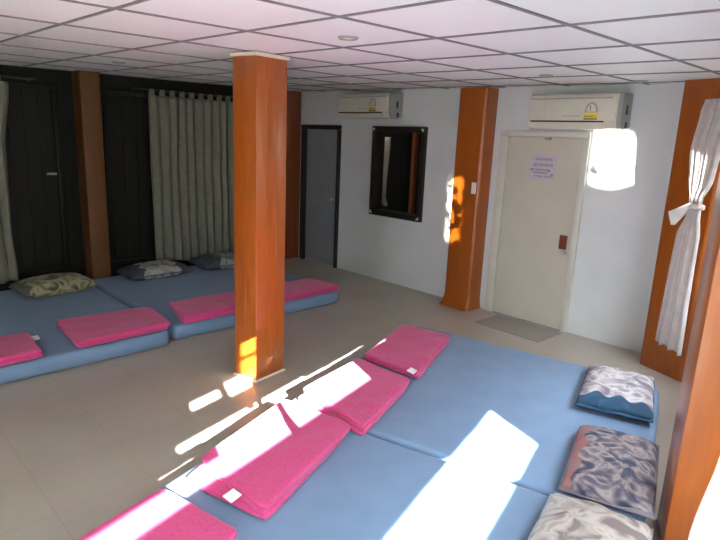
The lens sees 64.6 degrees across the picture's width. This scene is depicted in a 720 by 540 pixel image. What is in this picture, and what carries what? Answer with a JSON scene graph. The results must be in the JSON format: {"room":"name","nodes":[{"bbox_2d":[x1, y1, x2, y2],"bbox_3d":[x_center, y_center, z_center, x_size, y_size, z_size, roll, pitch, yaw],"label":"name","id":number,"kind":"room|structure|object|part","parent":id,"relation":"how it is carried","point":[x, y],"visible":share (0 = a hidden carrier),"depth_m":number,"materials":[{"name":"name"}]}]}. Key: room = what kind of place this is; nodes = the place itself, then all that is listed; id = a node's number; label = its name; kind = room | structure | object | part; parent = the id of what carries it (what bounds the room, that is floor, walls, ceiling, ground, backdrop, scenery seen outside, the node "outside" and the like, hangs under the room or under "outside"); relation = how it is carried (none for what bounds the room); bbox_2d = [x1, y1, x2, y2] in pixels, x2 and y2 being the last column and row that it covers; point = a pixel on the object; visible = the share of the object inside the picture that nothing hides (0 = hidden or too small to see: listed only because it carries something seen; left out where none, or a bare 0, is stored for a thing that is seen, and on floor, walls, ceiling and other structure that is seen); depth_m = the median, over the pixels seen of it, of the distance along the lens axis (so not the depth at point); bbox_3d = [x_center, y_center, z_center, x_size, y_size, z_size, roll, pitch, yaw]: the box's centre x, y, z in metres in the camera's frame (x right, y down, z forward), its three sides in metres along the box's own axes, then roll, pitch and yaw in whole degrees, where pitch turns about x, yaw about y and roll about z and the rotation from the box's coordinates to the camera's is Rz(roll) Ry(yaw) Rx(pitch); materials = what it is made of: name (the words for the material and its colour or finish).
{"room":"massage room","nodes":[
{"label":"massage room","id":0,"kind":"room"},
{"bbox_2d":[0,64,232,290],"bbox_3d":[-3.970,-0.887,5.440,8.350,2.450,0.120,-10,18,-43],"label":"wall","id":1,"kind":"structure","parent":0,"point":[63,78],"depth_m":6.22,"materials":[{"name":"black paint"}]},
{"bbox_2d":[0,75,35,81],"bbox_3d":[-3.849,-1.798,5.135,1.640,0.044,0.124,-10,18,-43],"label":"curtain rod","id":2,"kind":"object","parent":1,"relation":"attached to","point":[28,79],"visible":1,"depth_m":5.55,"materials":[{"name":"brown metal"}]},
{"bbox_2d":[0,79,18,283],"bbox_3d":[-3.846,-0.812,5.325,1.152,2.051,0.099,-10,18,-43],"label":"curtain","id":3,"kind":"object","parent":2,"relation":"hanging from","point":[8,263],"visible":1,"depth_m":5.68,"materials":[{"name":"grey fabric"}]},
{"bbox_2d":[1,80,71,275],"bbox_3d":[-3.820,-0.843,5.479,1.830,1.960,0.050,-10,18,-43],"label":"door","id":4,"kind":"structure","parent":1,"relation":"in","point":[38,211],"depth_m":5.92,"materials":[{"name":"brown wood"}]},
{"bbox_2d":[100,88,232,264],"bbox_3d":[-2.104,-1.147,7.108,2.100,1.960,0.050,-10,18,-43],"label":"door","id":5,"kind":"structure","parent":1,"relation":"in","point":[125,114],"depth_m":6.57,"materials":[{"name":"brown wood"}]},
{"bbox_2d":[132,87,232,97],"bbox_3d":[-1.950,-2.134,6.938,1.640,0.044,0.124,-10,18,-43],"label":"curtain rod","id":6,"kind":"object","parent":1,"relation":"attached to","point":[133,88],"visible":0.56,"depth_m":6.63,"materials":[{"name":"black metal"}]},
{"bbox_2d":[148,89,233,260],"bbox_3d":[-1.983,-1.138,7.100,1.270,2.041,0.104,-10,18,-43],"label":"curtain","id":7,"kind":"object","parent":6,"relation":"hanging from","point":[192,159],"visible":0.84,"depth_m":7.01,"materials":[{"name":"grey fabric"}]},
{"bbox_2d":[0,257,681,539],"bbox_3d":[-1.133,1.096,3.007,8.604,0.080,8.230,-10,18,-43],"label":"floor","id":8,"kind":"structure","parent":0,"point":[80,446],"depth_m":3.81,"materials":[{"name":"beige tile"}]},
{"bbox_2d":[0,286,168,383],"bbox_3d":[-2.978,0.489,4.809,1.968,0.130,2.140,-10,18,-43],"label":"mattress","id":9,"kind":"object","parent":8,"relation":"on","point":[39,316],"visible":0.66,"depth_m":4.64,"materials":[{"name":"blue fabric"}]},
{"bbox_2d":[0,332,43,366],"bbox_3d":[-2.682,0.591,3.954,0.868,0.066,0.541,-10,18,-43],"label":"folded blanket","id":10,"kind":"object","parent":9,"relation":"on","point":[19,347],"visible":1,"depth_m":4.04,"materials":[{"name":"pink fabric"}]},
{"bbox_2d":[9,272,97,297],"bbox_3d":[-3.054,0.130,5.682,0.434,0.164,0.679,13,17,40],"label":"pillow","id":11,"kind":"object","parent":9,"relation":"on","point":[52,284],"visible":1,"depth_m":5.54,"materials":[{"name":"beige fabric"}]},
{"bbox_2d":[57,307,169,347],"bbox_3d":[-2.017,0.448,4.696,0.800,0.065,0.635,-10,18,-43],"label":"folded blanket","id":12,"kind":"object","parent":9,"relation":"on","point":[94,329],"visible":1,"depth_m":4.60,"materials":[{"name":"pink fabric"}]},
{"bbox_2d":[71,70,110,279],"bbox_3d":[-2.916,-0.947,6.207,0.200,2.310,0.248,-10,18,-43],"label":"pillar","id":13,"kind":"structure","parent":8,"relation":"on","point":[85,84],"depth_m":6.10,"materials":[{"name":"brown wood"}]},
{"bbox_2d":[93,265,337,338],"bbox_3d":[-1.579,0.225,6.208,1.978,0.130,2.034,-10,18,-43],"label":"mattress","id":14,"kind":"object","parent":8,"relation":"on","point":[156,294],"visible":0.43,"depth_m":5.89,"materials":[{"name":"blue fabric"}]},
{"bbox_2d":[116,260,191,280],"bbox_3d":[-2.326,-0.015,6.470,0.415,0.152,0.721,14,18,42],"label":"pillow","id":15,"kind":"object","parent":14,"relation":"on","point":[156,269],"visible":1,"depth_m":6.33,"materials":[{"name":"grey fabric"}]},
{"bbox_2d":[169,291,234,323],"bbox_3d":[-1.361,0.327,5.335,0.874,0.067,0.535,-10,18,-43],"label":"folded blanket","id":16,"kind":"object","parent":14,"relation":"on","point":[221,304],"visible":0.7,"depth_m":5.18,"materials":[{"name":"pink fabric"}]},
{"bbox_2d":[188,251,233,269],"bbox_3d":[-1.694,-0.133,7.069,0.721,0.163,0.434,-9,17,-41],"label":"pillow","id":17,"kind":"object","parent":14,"relation":"on","point":[218,260],"visible":0.66,"depth_m":6.86,"materials":[{"name":"fabric"}]},
{"bbox_2d":[284,278,339,301],"bbox_3d":[-0.695,0.203,5.997,0.945,0.067,0.497,-10,18,-43],"label":"folded blanket","id":18,"kind":"object","parent":14,"relation":"on","point":[302,288],"visible":0.6,"depth_m":6.00,"materials":[{"name":"pink fabric"}]},
{"bbox_2d":[230,51,289,382],"bbox_3d":[-0.711,-0.335,4.052,0.246,2.270,0.316,11,16,34],"label":"pillar","id":19,"kind":"structure","parent":8,"relation":"on","point":[259,78],"depth_m":3.94,"materials":[{"name":"orange wood"}]},
{"bbox_3d":[-0.664,-1.421,3.801,0.246,0.029,0.316,11,16,34],"label":"trim","id":20,"kind":"part","parent":19,"relation":"part of","materials":[{"name":"white paint"}]},
{"bbox_2d":[285,91,300,258],"bbox_3d":[-1.081,-1.312,8.047,0.516,2.345,0.098,-10,18,-43],"label":"pillar","id":21,"kind":"structure","parent":8,"relation":"on","point":[293,125],"depth_m":8.09,"materials":[{"name":"red wood"}]},
{"bbox_2d":[161,430,548,539],"bbox_3d":[-0.083,1.214,2.202,2.029,0.130,1.979,10,15,29],"label":"mattress","id":22,"kind":"object","parent":8,"relation":"on","point":[369,487],"visible":0.46,"depth_m":2.61,"materials":[{"name":"blue fabric"}]},
{"bbox_2d":[77,489,236,539],"bbox_3d":[-0.882,1.103,2.079,0.508,0.071,0.835,10,15,30],"label":"folded blanket","id":23,"kind":"object","parent":22,"relation":"on","point":[163,514],"visible":1,"depth_m":2.30,"materials":[{"name":"pink fabric"}]},
{"bbox_2d":[186,399,350,518],"bbox_3d":[-0.437,0.923,2.942,0.525,0.069,0.954,8,14,23],"label":"folded blanket","id":24,"kind":"object","parent":22,"relation":"on","point":[255,470],"visible":1,"depth_m":2.81,"materials":[{"name":"pink fabric"}]},
{"bbox_2d":[528,493,653,539],"bbox_3d":[0.876,1.112,2.226,0.434,0.133,0.741,10,15,30],"label":"pillow","id":25,"kind":"object","parent":22,"relation":"on","point":[562,517],"visible":1,"depth_m":2.33,"materials":[{"name":"grey fabric"}]},
{"bbox_2d":[439,87,498,310],"bbox_3d":[1.135,-0.722,6.023,0.249,2.290,0.385,-10,18,-43],"label":"pillar","id":26,"kind":"structure","parent":8,"relation":"on","point":[477,106],"depth_m":5.93,"materials":[{"name":"orange wood"}]},
{"bbox_2d":[471,182,475,193],"bbox_3d":[1.165,-0.840,5.850,0.013,0.116,0.056,-10,18,-43],"label":"light switch","id":27,"kind":"object","parent":26,"relation":"attached to","point":[473,187],"visible":1,"depth_m":5.84,"materials":[{"name":"white plastic"}]},
{"bbox_2d":[293,326,658,522],"bbox_3d":[0.877,0.870,3.871,2.060,0.130,1.923,10,15,29],"label":"mattress","id":28,"kind":"object","parent":8,"relation":"on","point":[510,415],"visible":0.5,"depth_m":3.50,"materials":[{"name":"blue fabric"}]},
{"bbox_2d":[298,359,408,434],"bbox_3d":[0.003,0.776,3.668,0.584,0.065,0.861,10,15,31],"label":"folded blanket","id":29,"kind":"object","parent":28,"relation":"on","point":[358,393],"visible":1,"depth_m":3.57,"materials":[{"name":"pink fabric"}]},
{"bbox_2d":[364,324,449,377],"bbox_3d":[0.383,0.609,4.475,0.489,0.058,1.013,8,14,23],"label":"folded blanket","id":30,"kind":"object","parent":28,"relation":"on","point":[409,350],"visible":1,"depth_m":4.37,"materials":[{"name":"pink fabric"}]},
{"bbox_2d":[557,425,659,519],"bbox_3d":[1.286,0.976,2.899,0.415,0.129,0.720,9,15,27],"label":"pillow","id":31,"kind":"object","parent":28,"relation":"on","point":[613,468],"visible":1,"depth_m":2.74,"materials":[{"name":"fabric"}]},
{"bbox_2d":[575,365,654,422],"bbox_3d":[1.725,0.789,3.812,0.444,0.118,0.741,9,15,26],"label":"pillow","id":32,"kind":"object","parent":28,"relation":"on","point":[604,388],"visible":1,"depth_m":3.64,"materials":[{"name":"white fabric"}]},
{"bbox_2d":[474,314,560,341],"bbox_3d":[1.541,0.565,5.601,0.420,0.008,0.720,-9,17,-41],"label":"door mat","id":33,"kind":"object","parent":8,"relation":"on","point":[525,330],"visible":1,"depth_m":5.57,"materials":[{"name":"grey fabric"}]},
{"bbox_2d":[640,78,719,381],"bbox_3d":[2.677,-0.268,4.364,0.409,2.280,0.659,-10,18,-43],"label":"pillar","id":34,"kind":"structure","parent":8,"relation":"on","point":[654,356],"depth_m":4.38,"materials":[{"name":"orange wood"}]},
{"bbox_2d":[657,173,719,539],"bbox_3d":[1.585,0.177,2.329,0.346,2.239,0.296,9,14,25],"label":"pillar","id":35,"kind":"structure","parent":8,"relation":"on","point":[694,451],"depth_m":2.37,"materials":[{"name":"orange wood"}]},
{"bbox_3d":[2.125,-1.024,3.112,1.899,0.020,0.544,-10,18,-43],"label":"curtain rod","id":36,"kind":"object","parent":35,"relation":"attached to","visible":0},
{"bbox_2d":[655,98,719,355],"bbox_3d":[2.285,-0.273,3.883,0.183,1.757,0.365,-7,16,-35],"label":"curtain","id":37,"kind":"object","parent":36,"relation":"hanging from","point":[705,147],"visible":1,"depth_m":3.90,"materials":[{"name":"white fabric"}]},
{"bbox_3d":[0.548,-0.453,0.460,3.561,0.020,1.005,-10,18,-43],"label":"curtain rod","id":38,"kind":"object","parent":35,"relation":"attached to","visible":0},
{"bbox_2d":[688,456,719,539],"bbox_3d":[0.724,0.373,0.878,0.262,1.762,0.361,-10,18,-43],"label":"curtain","id":39,"kind":"object","parent":38,"relation":"hanging from","point":[706,523],"visible":1,"depth_m":0.92,"materials":[{"name":"white fabric"}]},
{"bbox_2d":[0,0,719,91],"bbox_3d":[-1.037,-1.159,2.486,8.604,0.272,8.230,-10,18,-43],"label":"ceiling","id":40,"kind":"structure","parent":0,"point":[400,44],"depth_m":2.99,"materials":[{"name":"white tile"}]},
{"bbox_2d":[112,61,125,63],"bbox_3d":[-2.019,-1.736,4.777,0.110,0.012,0.110,-10,18,-43],"label":"recessed light","id":41,"kind":"object","parent":40,"relation":"in","point":[115,62],"visible":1,"depth_m":4.74,"materials":[{"name":"grey plastic"}]},
{"bbox_2d":[337,35,358,40],"bbox_3d":[-0.061,-1.191,2.931,0.110,0.012,0.110,-10,18,-43],"label":"recessed light","id":42,"kind":"object","parent":40,"relation":"in","point":[342,37],"visible":1,"depth_m":2.91,"materials":[{"name":"grey plastic"}]},
{"bbox_2d":[539,74,552,76],"bbox_3d":[1.425,-1.487,4.366,0.110,0.012,0.110,-10,18,-43],"label":"recessed light","id":43,"kind":"object","parent":40,"relation":"in","point":[541,75],"visible":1,"depth_m":4.33,"materials":[{"name":"grey plastic"}]},
{"bbox_2d":[633,80,647,82],"bbox_3d":[2.212,-1.485,4.491,0.110,0.012,0.110,-10,18,-43],"label":"recessed light","id":44,"kind":"object","parent":40,"relation":"in","point":[635,81],"visible":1,"depth_m":4.46,"materials":[{"name":"grey plastic"}]},
{"bbox_2d":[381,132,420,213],"bbox_3d":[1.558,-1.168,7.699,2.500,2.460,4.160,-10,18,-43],"label":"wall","id":45,"kind":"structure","parent":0,"point":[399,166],"depth_m":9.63,"materials":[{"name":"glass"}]},
{"bbox_2d":[298,83,684,352],"bbox_3d":[1.080,-0.876,6.323,0.120,2.450,5.940,-10,18,-43],"label":"wall","id":46,"kind":"structure","parent":0,"point":[629,170],"depth_m":5.40,"materials":[{"name":"white paint"}]},
{"bbox_2d":[299,124,341,267],"bbox_3d":[-0.579,-1.029,7.892,0.085,1.905,0.790,-10,18,-43],"label":"door","id":47,"kind":"structure","parent":46,"relation":"in","point":[320,149],"depth_m":7.89,"materials":[{"name":"grey wood"}]},
{"bbox_3d":[-0.543,-1.009,7.890,0.007,1.570,0.460,-10,18,-43],"label":"panel","id":48,"kind":"part","parent":47,"relation":"part of","materials":[{"name":"grey paint"}]},
{"bbox_2d":[337,93,402,118],"bbox_3d":[0.104,-1.980,6.900,0.212,0.290,0.924,-10,18,-43],"label":"air conditioner","id":49,"kind":"object","parent":46,"relation":"attached to","point":[369,105],"visible":1,"depth_m":6.75,"materials":[{"name":"beige plastic"}]},
{"bbox_3d":[0.025,-1.986,6.849,0.022,0.167,0.855,-10,18,-43],"label":"panel","id":50,"kind":"part","parent":49,"relation":"part of","materials":[{"name":"beige plastic"}]},
{"bbox_2d":[369,126,427,222],"bbox_3d":[0.479,-1.169,6.864,0.180,1.083,0.843,-10,18,-43],"label":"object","id":51,"kind":"structure","parent":46,"relation":"in","point":[378,132],"depth_m":6.97,"materials":[{"name":"black wood"}]},
{"bbox_2d":[484,130,591,332],"bbox_3d":[1.708,-0.401,5.630,0.045,1.890,0.925,-10,18,-43],"label":"door","id":52,"kind":"structure","parent":46,"relation":"in","point":[536,223],"depth_m":5.61,"materials":[{"name":"beige paint"}]},
{"bbox_2d":[529,153,557,180],"bbox_3d":[1.755,-0.989,5.469,0.002,0.250,0.270,-10,18,-43],"label":"paper notice","id":53,"kind":"object","parent":52,"relation":"attached to","point":[542,166],"visible":1,"depth_m":5.46,"materials":[{"name":"white paper"}]},
{"bbox_3d":[1.929,-0.263,5.415,0.013,0.135,0.077,-10,18,-43],"label":"handle plate","id":54,"kind":"part","parent":52,"relation":"part of","materials":[{"name":"brown metal"}]},
{"bbox_2d":[528,92,633,130],"bbox_3d":[1.937,-1.407,5.077,0.212,0.305,0.859,-10,18,-43],"label":"air conditioner","id":55,"kind":"object","parent":46,"relation":"attached to","point":[588,111],"visible":1,"depth_m":4.96,"materials":[{"name":"beige plastic"}]},
{"bbox_3d":[1.858,-1.412,5.025,0.022,0.182,0.790,-10,18,-43],"label":"panel","id":56,"kind":"part","parent":55,"relation":"part of","materials":[{"name":"beige plastic"}]}
]}

